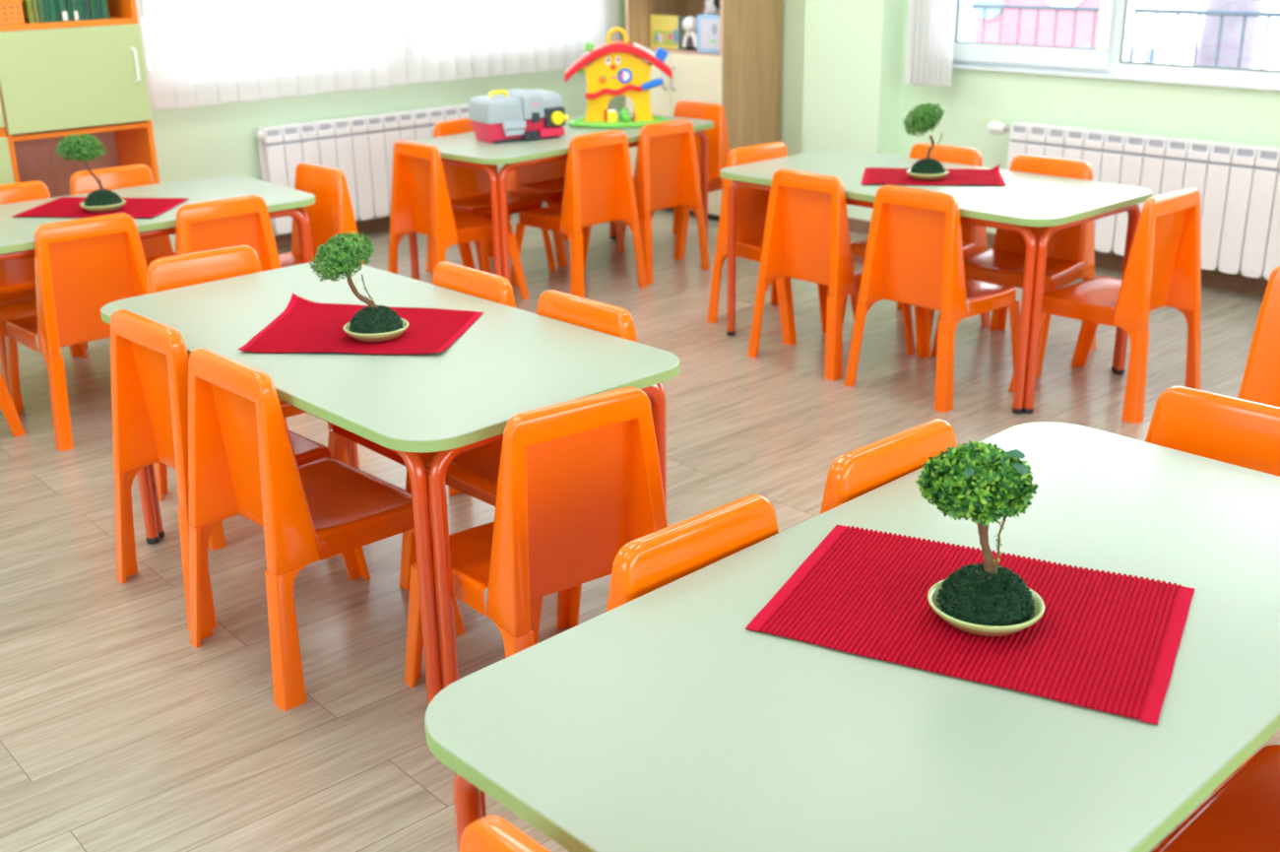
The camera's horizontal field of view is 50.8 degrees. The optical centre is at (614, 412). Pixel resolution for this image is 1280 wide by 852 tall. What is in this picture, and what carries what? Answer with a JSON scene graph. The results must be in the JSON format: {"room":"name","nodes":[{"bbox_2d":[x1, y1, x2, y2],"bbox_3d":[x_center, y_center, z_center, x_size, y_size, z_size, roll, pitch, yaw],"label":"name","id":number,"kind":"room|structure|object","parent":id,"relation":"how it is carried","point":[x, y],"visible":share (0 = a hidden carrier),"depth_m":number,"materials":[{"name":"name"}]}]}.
{"room":"kindergarten classroom","nodes":[
{"label":"kindergarten classroom","id":0,"kind":"room"},
{"bbox_2d":[151,0,626,252],"bbox_3d":[-2.992,-1.837,4.739,8.500,3.100,0.220,-17,25,-38],"label":"wall","id":1,"kind":"structure","parent":0,"point":[221,139],"depth_m":6.09,"materials":[{"name":"green paint"}]},
{"bbox_2d":[256,104,468,234],"bbox_3d":[-1.153,-1.167,6.380,1.127,0.470,0.125,-17,25,-38],"label":"radiator","id":2,"kind":"object","parent":1,"relation":"attached to","point":[361,148],"visible":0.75,"depth_m":6.25,"materials":[{"name":"white metal"}]},
{"bbox_2d":[149,0,591,97],"bbox_3d":[-1.091,-2.432,6.167,2.560,1.717,0.122,-17,25,-38],"label":"window","id":3,"kind":"structure","parent":1,"relation":"in","point":[383,0],"depth_m":6.33,"materials":[{"name":"white plastic"}]},
{"bbox_2d":[135,0,619,110],"bbox_3d":[-1.009,-2.533,6.006,2.676,2.103,0.040,-17,25,-38],"label":"vertical blind","id":4,"kind":"object","parent":3,"relation":"attached to","point":[540,38],"visible":0.85,"depth_m":6.11,"materials":[{"name":"white fabric"}]},
{"bbox_2d":[273,201,544,249],"bbox_3d":[-1.114,-0.924,6.586,2.510,0.062,0.018,-17,25,-38],"label":"baseboard","id":5,"kind":"structure","parent":1,"relation":"attached to","point":[381,224],"depth_m":6.50,"materials":[{"name":"brown wood"}]},
{"bbox_2d":[0,202,1279,851],"bbox_3d":[-0.324,0.663,2.323,8.630,0.100,8.440,-17,25,-38],"label":"floor","id":6,"kind":"structure","parent":0,"point":[118,733],"depth_m":3.03,"materials":[{"name":"brown wood"}]},
{"bbox_2d":[0,98,14,185],"bbox_3d":[-2.583,-1.294,4.827,0.573,2.000,0.420,-17,25,-38],"label":"tall cabinet","id":7,"kind":"object","parent":6,"relation":"on","point":[6,170],"visible":0.31,"depth_m":4.99,"materials":[{"name":"orange laminate"}]},
{"bbox_2d":[0,371,26,437],"bbox_3d":[-2.012,-0.229,3.848,0.424,0.627,0.382,-17,25,-37],"label":"child chair","id":8,"kind":"object","parent":6,"relation":"on","point":[7,406],"visible":1,"depth_m":3.90,"materials":[{"name":"orange plastic"}]},
{"bbox_2d":[0,180,86,406],"bbox_3d":[-1.861,-0.402,4.324,0.382,0.627,0.424,-18,25,-38],"label":"child chair","id":9,"kind":"object","parent":6,"relation":"on","point":[18,295],"visible":0.31,"depth_m":4.34,"materials":[{"name":"orange plastic"}]},
{"bbox_2d":[4,212,147,450],"bbox_3d":[-1.565,-0.281,3.966,0.382,0.627,0.424,-17,25,-37],"label":"child chair","id":10,"kind":"object","parent":6,"relation":"on","point":[82,266],"visible":0.7,"depth_m":3.82,"materials":[{"name":"orange plastic"}]},
{"bbox_2d":[0,0,159,197],"bbox_3d":[-2.154,-1.426,5.172,0.555,2.000,0.420,-17,25,-38],"label":"tall cabinet","id":11,"kind":"object","parent":6,"relation":"on","point":[58,80],"visible":0.4,"depth_m":5.13,"materials":[{"name":"orange laminate"}]},
{"bbox_2d":[0,0,24,25],"bbox_3d":[-2.273,-1.484,4.981,0.116,0.089,0.198,-17,25,-38],"label":"basket","id":12,"kind":"object","parent":11,"relation":"in","point":[11,11],"visible":1,"depth_m":4.92,"materials":[{"name":"orange plastic"}]},
{"bbox_2d":[21,0,34,23],"bbox_3d":[-2.224,-1.589,5.025,0.020,0.254,0.193,-17,25,-38],"label":"book","id":13,"kind":"object","parent":11,"relation":"in","point":[27,5],"visible":0.52,"depth_m":4.99,"materials":[{"name":"yellow paper"}]},
{"bbox_2d":[31,0,40,22],"bbox_3d":[-2.208,-1.598,5.033,0.018,0.266,0.193,-17,25,-38],"label":"book","id":14,"kind":"object","parent":11,"relation":"in","point":[33,2],"visible":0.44,"depth_m":5.00,"materials":[{"name":"yellow paper"}]},
{"bbox_2d":[36,0,45,22],"bbox_3d":[-2.191,-1.601,5.043,0.018,0.265,0.193,-17,25,-38],"label":"book","id":15,"kind":"object","parent":11,"relation":"in","point":[39,2],"visible":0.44,"depth_m":5.00,"materials":[{"name":"green paper"}]},
{"bbox_2d":[42,0,52,22],"bbox_3d":[-2.176,-1.600,5.058,0.021,0.252,0.193,-17,25,-38],"label":"book","id":16,"kind":"object","parent":11,"relation":"in","point":[46,9],"visible":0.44,"depth_m":5.02,"materials":[{"name":"green paper"}]},
{"bbox_2d":[48,0,57,21],"bbox_3d":[-2.160,-1.616,5.067,0.021,0.275,0.193,-17,25,-38],"label":"book","id":17,"kind":"object","parent":11,"relation":"in","point":[51,2],"visible":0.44,"depth_m":5.03,"materials":[{"name":"green paper"}]},
{"bbox_2d":[54,0,62,21],"bbox_3d":[-2.149,-1.620,5.087,0.019,0.269,0.193,-17,25,-38],"label":"book","id":18,"kind":"object","parent":11,"relation":"in","point":[57,4],"visible":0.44,"depth_m":5.05,"materials":[{"name":"green paper"}]},
{"bbox_2d":[59,0,67,21],"bbox_3d":[-2.132,-1.622,5.102,0.022,0.262,0.194,-17,25,-38],"label":"book","id":19,"kind":"object","parent":11,"relation":"in","point":[63,8],"visible":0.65,"depth_m":5.06,"materials":[{"name":"green paper"}]},
{"bbox_2d":[64,0,73,20],"bbox_3d":[-2.112,-1.631,5.107,0.017,0.276,0.193,-17,25,-38],"label":"book","id":20,"kind":"object","parent":11,"relation":"in","point":[68,2],"visible":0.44,"depth_m":5.07,"materials":[{"name":"green paper"}]},
{"bbox_2d":[70,0,78,20],"bbox_3d":[-2.098,-1.625,5.123,0.018,0.254,0.194,-17,25,-38],"label":"book","id":21,"kind":"object","parent":11,"relation":"in","point":[74,2],"visible":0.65,"depth_m":5.08,"materials":[{"name":"green paper"}]},
{"bbox_2d":[75,0,85,20],"bbox_3d":[-2.083,-1.632,5.138,0.024,0.255,0.193,-17,25,-38],"label":"book","id":22,"kind":"object","parent":11,"relation":"in","point":[80,4],"visible":0.43,"depth_m":5.10,"materials":[{"name":"green paper"}]},
{"bbox_2d":[82,0,91,19],"bbox_3d":[-2.064,-1.641,5.152,0.023,0.261,0.193,-17,25,-38],"label":"book","id":23,"kind":"object","parent":11,"relation":"in","point":[87,8],"visible":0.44,"depth_m":5.11,"materials":[{"name":"green paper"}]},
{"bbox_2d":[89,0,97,19],"bbox_3d":[-2.045,-1.641,5.164,0.018,0.252,0.193,-17,25,-38],"label":"book","id":24,"kind":"object","parent":11,"relation":"in","point":[92,2],"visible":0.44,"depth_m":5.13,"materials":[{"name":"green paper"}]},
{"bbox_2d":[94,0,103,19],"bbox_3d":[-2.030,-1.651,5.176,0.023,0.263,0.193,-17,25,-38],"label":"book","id":25,"kind":"object","parent":11,"relation":"in","point":[97,3],"visible":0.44,"depth_m":5.14,"materials":[{"name":"green paper"}]},
{"bbox_2d":[100,0,109,19],"bbox_3d":[-2.011,-1.657,5.191,0.022,0.264,0.193,-17,25,-38],"label":"book","id":26,"kind":"object","parent":11,"relation":"in","point":[104,7],"visible":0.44,"depth_m":5.15,"materials":[{"name":"green paper"}]},
{"bbox_2d":[69,164,175,348],"bbox_3d":[-1.624,-0.507,4.604,0.382,0.627,0.424,-17,25,-36],"label":"child chair","id":27,"kind":"object","parent":6,"relation":"on","point":[81,182],"visible":0.22,"depth_m":4.63,"materials":[{"name":"orange plastic"}]},
{"bbox_2d":[0,175,315,263],"bbox_3d":[-1.608,-0.339,4.203,1.287,0.580,0.653,-17,25,-37],"label":"table","id":28,"kind":"object","parent":6,"relation":"on","point":[17,233],"visible":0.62,"depth_m":4.26,"materials":[{"name":"green laminate"}]},
{"bbox_2d":[11,196,189,217],"bbox_3d":[-1.573,-0.634,4.152,0.472,0.007,0.314,2,20,9],"label":"placemat","id":29,"kind":"object","parent":28,"relation":"on","point":[63,207],"visible":0.76,"depth_m":4.13,"materials":[{"name":"red fabric"}]},
{"bbox_2d":[55,132,126,212],"bbox_3d":[-1.579,-0.726,4.061,0.177,0.234,0.132,-7,20,-16],"label":"bonsai plant","id":30,"kind":"object","parent":29,"relation":"on","point":[79,148],"visible":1,"depth_m":4.04,"materials":[{"name":"green plant"}]},
{"bbox_2d":[110,309,331,630],"bbox_3d":[-0.848,0.069,2.940,0.424,0.627,0.382,-19,26,-41],"label":"child chair","id":31,"kind":"object","parent":6,"relation":"on","point":[149,357],"visible":0.57,"depth_m":2.87,"materials":[{"name":"orange plastic"}]},
{"bbox_2d":[175,194,280,270],"bbox_3d":[-1.252,-0.371,4.199,0.382,0.627,0.424,-17,25,-37],"label":"child chair","id":32,"kind":"object","parent":6,"relation":"on","point":[242,220],"visible":0.21,"depth_m":4.03,"materials":[{"name":"orange plastic"}]},
{"bbox_2d":[147,245,349,550],"bbox_3d":[-0.924,-0.067,3.325,0.382,0.627,0.424,-15,24,-34],"label":"child chair","id":33,"kind":"object","parent":6,"relation":"on","point":[189,269],"visible":0.2,"depth_m":3.31,"materials":[{"name":"orange plastic"}]},
{"bbox_2d":[278,162,364,267],"bbox_3d":[-1.093,-0.505,4.566,0.424,0.627,0.382,-19,26,-40],"label":"child chair","id":34,"kind":"object","parent":6,"relation":"on","point":[331,214],"visible":0.26,"depth_m":4.54,"materials":[{"name":"orange plastic"}]},
{"bbox_2d":[188,348,465,710],"bbox_3d":[-0.594,0.164,2.656,0.424,0.627,0.382,-19,26,-40],"label":"child chair","id":35,"kind":"object","parent":6,"relation":"on","point":[242,461],"visible":0.94,"depth_m":2.56,"materials":[{"name":"orange plastic"}]},
{"bbox_2d":[100,261,679,703],"bbox_3d":[-0.508,0.102,2.896,0.653,0.580,1.287,-18,26,-39],"label":"table","id":36,"kind":"object","parent":6,"relation":"on","point":[451,402],"visible":0.59,"depth_m":2.54,"materials":[{"name":"green laminate"}]},
{"bbox_2d":[238,292,483,354],"bbox_3d":[-0.528,-0.185,2.798,0.456,0.026,0.382,3,20,11],"label":"placemat","id":37,"kind":"object","parent":36,"relation":"on","point":[304,326],"visible":0.81,"depth_m":2.77,"materials":[{"name":"red fabric"}]},
{"bbox_2d":[309,231,408,341],"bbox_3d":[-0.512,-0.257,2.701,0.187,0.218,0.132,-5,20,-10],"label":"bonsai plant","id":38,"kind":"object","parent":37,"relation":"on","point":[373,323],"visible":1,"depth_m":2.68,"materials":[{"name":"green plant"}]},
{"bbox_2d":[327,260,515,589],"bbox_3d":[-0.428,-0.002,3.111,0.424,0.627,0.382,-18,25,-39],"label":"child chair","id":39,"kind":"object","parent":6,"relation":"on","point":[448,275],"visible":0.27,"depth_m":3.04,"materials":[{"name":"orange plastic"}]},
{"bbox_2d":[387,139,529,299],"bbox_3d":[-0.623,-0.742,5.202,0.424,0.627,0.382,-17,25,-38],"label":"child chair","id":40,"kind":"object","parent":6,"relation":"on","point":[420,203],"visible":0.87,"depth_m":5.12,"materials":[{"name":"orange plastic"}]},
{"bbox_2d":[426,118,556,272],"bbox_3d":[-0.534,-0.901,5.643,0.382,0.627,0.424,-19,26,-40],"label":"child chair","id":41,"kind":"object","parent":6,"relation":"on","point":[469,188],"visible":0.54,"depth_m":5.63,"materials":[{"name":"orange plastic"}]},
{"bbox_2d":[459,814,550,851],"bbox_3d":[0.078,0.638,1.284,0.424,0.627,0.382,-18,26,-39],"label":"child chair","id":42,"kind":"object","parent":6,"relation":"on","point":[488,833],"visible":1,"depth_m":1.15,"materials":[{"name":"orange plastic"}]},
{"bbox_2d":[427,289,637,644],"bbox_3d":[-0.161,0.091,2.835,0.424,0.627,0.382,-19,26,-40],"label":"child chair","id":43,"kind":"object","parent":6,"relation":"on","point":[474,473],"visible":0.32,"depth_m":2.79,"materials":[{"name":"orange plastic"}]},
{"bbox_2d":[404,385,668,687],"bbox_3d":[-0.134,0.237,2.423,0.382,0.627,0.424,-14,23,-32],"label":"child chair","id":44,"kind":"object","parent":6,"relation":"on","point":[579,480],"visible":0.76,"depth_m":2.29,"materials":[{"name":"orange plastic"}]},
{"bbox_2d":[408,111,713,283],"bbox_3d":[-0.211,-0.877,5.626,0.653,0.580,1.287,17,27,41],"label":"table","id":45,"kind":"object","parent":6,"relation":"on","point":[463,149],"visible":0.38,"depth_m":5.13,"materials":[{"name":"green laminate"}]},
{"bbox_2d":[468,88,569,143],"bbox_3d":[-0.380,-1.186,5.348,0.342,0.195,0.227,-13,23,-29],"label":"toy vehicle","id":46,"kind":"object","parent":45,"relation":"on","point":[520,114],"visible":1,"depth_m":5.29,"materials":[{"name":"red plastic"}]},
{"bbox_2d":[471,118,565,143],"bbox_3d":[-0.380,-1.135,5.379,0.334,0.078,0.190,-13,23,-29],"label":"tray","id":47,"kind":"object","parent":46,"relation":"attached to","point":[488,130],"depth_m":5.30,"materials":[{"name":"red plastic"}]},
{"bbox_2d":[564,27,672,127],"bbox_3d":[0.018,-1.412,5.654,0.446,0.398,0.250,-1,20,0],"label":"house","id":48,"kind":"object","parent":45,"relation":"on","point":[613,68],"visible":1,"depth_m":5.60,"materials":[{"name":"yellow plastic"}]},
{"bbox_2d":[620,70,629,80],"bbox_3d":[0.045,-1.401,5.598,0.044,0.044,0.006,-1,20,0],"label":"clock","id":49,"kind":"object","parent":48,"relation":"on","point":[624,75],"depth_m":5.60,"materials":[{"name":"white plastic"}]},
{"bbox_2d":[506,159,625,266],"bbox_3d":[-0.238,-1.018,5.954,0.382,0.627,0.424,-19,26,-40],"label":"child chair","id":50,"kind":"object","parent":6,"relation":"on","point":[545,180],"visible":0.29,"depth_m":5.93,"materials":[{"name":"orange plastic"}]},
{"bbox_2d":[511,129,647,297],"bbox_3d":[-0.150,-0.808,5.358,0.382,0.627,0.424,-18,25,-39],"label":"child chair","id":51,"kind":"object","parent":6,"relation":"on","point":[599,185],"visible":0.98,"depth_m":5.25,"materials":[{"name":"orange plastic"}]},
{"bbox_2d":[586,119,709,284],"bbox_3d":[0.123,-0.908,5.622,0.382,0.627,0.424,-18,25,-39],"label":"child chair","id":52,"kind":"object","parent":6,"relation":"on","point":[667,170],"visible":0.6,"depth_m":5.50,"materials":[{"name":"orange plastic"}]},
{"bbox_2d":[617,100,729,259],"bbox_3d":[0.289,-1.055,6.024,0.382,0.627,0.424,17,27,41],"label":"child chair","id":53,"kind":"object","parent":6,"relation":"on","point":[717,136],"visible":0.26,"depth_m":5.97,"materials":[{"name":"orange plastic"}]},
{"bbox_2d":[606,493,778,611],"bbox_3d":[0.209,0.466,1.759,0.382,0.627,0.424,-17,25,-38],"label":"child chair","id":54,"kind":"object","parent":6,"relation":"on","point":[649,562],"visible":0.16,"depth_m":1.73,"materials":[{"name":"orange plastic"}]},
{"bbox_2d":[625,0,783,221],"bbox_3d":[0.420,-2.057,6.632,0.460,2.100,0.695,-17,25,-38],"label":"tall cabinet","id":55,"kind":"object","parent":6,"relation":"on","point":[745,77],"visible":0.43,"depth_m":6.55,"materials":[{"name":"brown wood"}]},
{"bbox_2d":[649,14,680,49],"bbox_3d":[0.257,-1.928,6.816,0.014,0.160,0.210,-17,25,-38],"label":"picture book","id":56,"kind":"object","parent":55,"relation":"in","point":[664,28],"visible":1,"depth_m":6.81,"materials":[{"name":"yellow paper"}]},
{"bbox_2d":[645,47,719,57],"bbox_3d":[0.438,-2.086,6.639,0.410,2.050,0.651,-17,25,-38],"label":"shelf","id":57,"kind":"object","parent":55,"relation":"attached to","point":[672,52],"depth_m":6.59,"materials":[{"name":"beige wood"}]},
{"bbox_2d":[681,15,688,49],"bbox_3d":[0.401,-1.910,6.761,0.160,0.158,0.016,-17,25,-38],"label":"book","id":58,"kind":"object","parent":55,"relation":"in","point":[682,18],"visible":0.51,"depth_m":6.71,"materials":[{"name":"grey paper"}]},
{"bbox_2d":[678,14,697,49],"bbox_3d":[0.387,-1.915,6.776,0.160,0.158,0.018,-17,25,-38],"label":"book","id":59,"kind":"object","parent":55,"relation":"in","point":[679,18],"visible":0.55,"depth_m":6.73,"materials":[{"name":"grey paper"}]},
{"bbox_2d":[682,15,697,47],"bbox_3d":[0.380,-1.882,6.651,0.086,0.149,0.086,0,20,5],"label":"toy","id":60,"kind":"object","parent":55,"relation":"in","point":[689,24],"visible":0.94,"depth_m":6.63,"materials":[{"name":"white plastic"}]},
{"bbox_2d":[684,15,697,49],"bbox_3d":[0.414,-1.906,6.746,0.160,0.158,0.018,-17,25,-38],"label":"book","id":61,"kind":"object","parent":55,"relation":"in","point":[693,16],"visible":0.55,"depth_m":6.72,"materials":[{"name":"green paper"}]},
{"bbox_2d":[697,13,719,54],"bbox_3d":[0.478,-1.813,6.453,0.063,0.178,0.184,-17,25,-38],"label":"box","id":62,"kind":"object","parent":55,"relation":"in","point":[708,26],"visible":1,"depth_m":6.44,"materials":[{"name":"blue cardboard"}]},
{"bbox_2d":[711,23,717,34],"bbox_3d":[0.477,-1.822,6.401,0.002,0.052,0.040,-17,25,-38],"label":"print","id":63,"kind":"object","parent":62,"relation":"on","point":[714,26],"depth_m":6.40,"materials":[{"name":"grey paper"}]},
{"bbox_2d":[704,0,719,14],"bbox_3d":[0.512,-1.916,6.596,0.119,0.274,0.165,-17,25,-38],"label":"plush toy","id":64,"kind":"object","parent":55,"relation":"in","point":[712,7],"visible":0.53,"depth_m":6.55,"materials":[{"name":"white fabric"}]},
{"bbox_2d":[706,141,858,345],"bbox_3d":[0.609,-0.621,4.786,0.382,0.627,0.424,-17,25,-37],"label":"child chair","id":65,"kind":"object","parent":6,"relation":"on","point":[751,204],"visible":0.35,"depth_m":4.77,"materials":[{"name":"orange plastic"}]},
{"bbox_2d":[747,168,915,381],"bbox_3d":[0.721,-0.490,4.410,0.424,0.627,0.382,-17,25,-38],"label":"child chair","id":66,"kind":"object","parent":6,"relation":"on","point":[806,237],"visible":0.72,"depth_m":4.30,"materials":[{"name":"orange plastic"}]},
{"bbox_2d":[424,421,1279,851],"bbox_3d":[0.463,0.506,1.700,1.287,0.580,0.653,-18,26,-39],"label":"table","id":67,"kind":"object","parent":6,"relation":"on","point":[657,721],"visible":0.85,"depth_m":1.40,"materials":[{"name":"green laminate"}]},
{"bbox_2d":[745,524,1194,724],"bbox_3d":[0.428,0.232,1.599,0.453,0.005,0.337,9,22,26],"label":"placemat","id":68,"kind":"object","parent":67,"relation":"on","point":[1108,642],"visible":0.9,"depth_m":1.56,"materials":[{"name":"red fabric"}]},
{"bbox_2d":[914,440,1044,636],"bbox_3d":[0.420,0.138,1.542,0.154,0.213,0.132,5,20,16],"label":"bonsai plant","id":69,"kind":"object","parent":68,"relation":"on","point":[982,481],"visible":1,"depth_m":1.52,"materials":[{"name":"green plant"}]},
{"bbox_2d":[820,418,956,513],"bbox_3d":[0.521,0.365,2.023,0.382,0.627,0.424,-17,25,-38],"label":"child chair","id":70,"kind":"object","parent":6,"relation":"on","point":[854,474],"visible":0.14,"depth_m":1.99,"materials":[{"name":"orange plastic"}]},
{"bbox_2d":[841,142,990,349],"bbox_3d":[1.057,-0.598,4.692,0.424,0.627,0.382,-19,26,-40],"label":"child chair","id":71,"kind":"object","parent":6,"relation":"on","point":[974,237],"visible":0.25,"depth_m":4.66,"materials":[{"name":"orange plastic"}]},
{"bbox_2d":[843,185,1020,412],"bbox_3d":[0.993,-0.389,4.111,0.424,0.627,0.382,-18,26,-39],"label":"child chair","id":72,"kind":"object","parent":6,"relation":"on","point":[914,256],"visible":0.99,"depth_m":4.01,"materials":[{"name":"orange plastic"}]},
{"bbox_2d":[720,149,1152,413],"bbox_3d":[1.002,-0.478,4.428,0.653,0.580,1.287,-18,25,-38],"label":"table","id":73,"kind":"object","parent":6,"relation":"on","point":[1027,199],"visible":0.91,"depth_m":4.07,"materials":[{"name":"green laminate"}]},
{"bbox_2d":[861,164,1006,186],"bbox_3d":[1.026,-0.771,4.350,0.446,0.023,0.316,2,20,10],"label":"placemat","id":74,"kind":"object","parent":73,"relation":"on","point":[871,175],"visible":0.88,"depth_m":4.33,"materials":[{"name":"red fabric"}]},
{"bbox_2d":[902,102,949,180],"bbox_3d":[0.993,-0.865,4.287,0.152,0.237,0.132,3,20,13],"label":"bonsai plant","id":75,"kind":"object","parent":74,"relation":"on","point":[924,119],"visible":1,"depth_m":4.27,"materials":[{"name":"green plant"}]},
{"bbox_2d":[931,154,1095,378],"bbox_3d":[1.333,-0.499,4.399,0.382,0.627,0.424,17,27,42],"label":"child chair","id":76,"kind":"object","parent":6,"relation":"on","point":[1070,252],"visible":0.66,"depth_m":4.37,"materials":[{"name":"orange plastic"}]},
{"bbox_2d":[1008,187,1201,424],"bbox_3d":[1.483,-0.357,3.989,0.382,0.627,0.424,-17,25,-37],"label":"child chair","id":77,"kind":"object","parent":6,"relation":"on","point":[1163,268],"visible":0.91,"depth_m":3.89,"materials":[{"name":"orange plastic"}]},
{"bbox_2d":[1145,385,1279,793],"bbox_3d":[0.906,0.311,2.150,0.424,0.627,0.382,-19,26,-40],"label":"child chair","id":78,"kind":"object","parent":6,"relation":"on","point":[1238,431],"visible":0.13,"depth_m":2.16,"materials":[{"name":"orange plastic"}]},
{"bbox_2d":[1152,744,1279,851],"bbox_3d":[0.856,0.513,1.587,0.382,0.627,0.424,-18,26,-39],"label":"child chair","id":79,"kind":"object","parent":6,"relation":"on","point":[1243,814],"visible":1,"depth_m":1.66,"materials":[{"name":"orange plastic"}]},
{"bbox_2d":[1237,264,1279,406],"bbox_3d":[1.503,0.026,2.913,0.382,0.627,0.424,12,23,32],"label":"child chair","id":80,"kind":"object","parent":6,"relation":"on","point":[1260,382],"visible":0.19,"depth_m":3.02,"materials":[{"name":"orange plastic"}]},
{"bbox_2d":[780,0,1279,279],"bbox_3d":[2.855,-1.802,4.276,0.220,3.100,8.090,-17,25,-38],"label":"wall","id":81,"kind":"structure","parent":0,"point":[974,98],"depth_m":5.61,"materials":[{"name":"green paint"}]},
{"bbox_2d":[801,0,906,220],"bbox_3d":[1.085,-2.360,5.951,0.160,3.100,0.454,-17,25,-38],"label":"column","id":82,"kind":"structure","parent":81,"relation":"attached to","point":[854,49],"depth_m":6.15,"materials":[{"name":"green paint"}]},
{"bbox_2d":[847,216,870,234],"bbox_3d":[1.109,-0.923,6.444,0.158,0.062,0.470,-17,25,-38],"label":"trim","id":83,"kind":"structure","parent":81,"relation":"attached to","point":[858,225],"depth_m":6.29,"materials":[{"name":"brown wood"}]},
{"bbox_2d":[903,0,956,87],"bbox_3d":[1.342,-2.415,5.528,0.042,2.103,0.278,-17,25,-38],"label":"vertical blind","id":84,"kind":"object","parent":81,"relation":"attached to","point":[929,32],"visible":1,"depth_m":5.82,"materials":[{"name":"white fabric"}]},
{"bbox_2d":[952,0,1279,90],"bbox_3d":[2.729,-1.662,4.369,0.122,1.262,3.920,-17,25,-38],"label":"window","id":85,"kind":"structure","parent":81,"relation":"in","point":[1110,58],"depth_m":5.36,"materials":[{"name":"white plastic"}]},
{"bbox_2d":[986,232,1268,296],"bbox_3d":[3.377,-0.129,4.074,0.018,0.062,6.310,-17,25,-38],"label":"baseboard","id":86,"kind":"structure","parent":81,"relation":"attached to","point":[1210,279],"depth_m":5.21,"materials":[{"name":"brown wood"}]},
{"bbox_2d":[987,121,1279,279],"bbox_3d":[2.331,-0.763,5.027,0.125,0.470,2.185,-17,25,-38],"label":"radiator","id":87,"kind":"object","parent":81,"relation":"attached to","point":[1238,184],"visible":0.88,"depth_m":5.07,"materials":[{"name":"white metal"}]},
{"label":"outside","id":88,"kind":"structure","parent":0,"visible":0},
{"bbox_2d":[144,9,1279,69],"bbox_3d":[2.841,-1.235,9.123,44.000,0.020,50.000,-17,25,-38],"label":"ground","id":89,"kind":"structure","parent":88,"point":[1166,23],"depth_m":23.82,"materials":[{"name":"white"}]},
{"bbox_2d":[139,0,190,66],"bbox_3d":[-3.574,-3.407,10.361,1.585,3.519,1.445,-17,25,-38],"label":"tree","id":90,"kind":"object","parent":89,"relation":"on","point":[140,0],"visible":0.08,"depth_m":10.44,"materials":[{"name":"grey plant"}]},
{"bbox_2d":[968,0,1099,48],"bbox_3d":[3.985,-4.093,13.169,0.500,2.600,3.100,-17,25,-38],"label":"railing","id":91,"kind":"object","parent":89,"relation":"on","point":[1084,20],"visible":0.23,"depth_m":13.11,"materials":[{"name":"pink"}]},
{"bbox_2d":[1082,45,1156,63],"bbox_3d":[3.534,-2.026,9.599,0.060,1.120,0.580,-17,25,-38],"label":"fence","id":92,"kind":"object","parent":89,"relation":"on","point":[1147,51],"visible":0.13,"depth_m":9.24,"materials":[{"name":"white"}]},
{"bbox_2d":[970,2,1279,68],"bbox_3d":[3.654,-1.232,6.800,0.028,1.499,7.600,-17,25,-38],"label":"railing","id":93,"kind":"object","parent":89,"relation":"on","point":[1178,12],"visible":0.18,"depth_m":7.35,"materials":[{"name":"grey metal"}]},
{"bbox_2d":[1195,0,1262,67],"bbox_3d":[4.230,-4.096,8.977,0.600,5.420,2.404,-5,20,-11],"label":"building","id":94,"kind":"structure","parent":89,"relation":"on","point":[1232,25],"depth_m":9.29,"materials":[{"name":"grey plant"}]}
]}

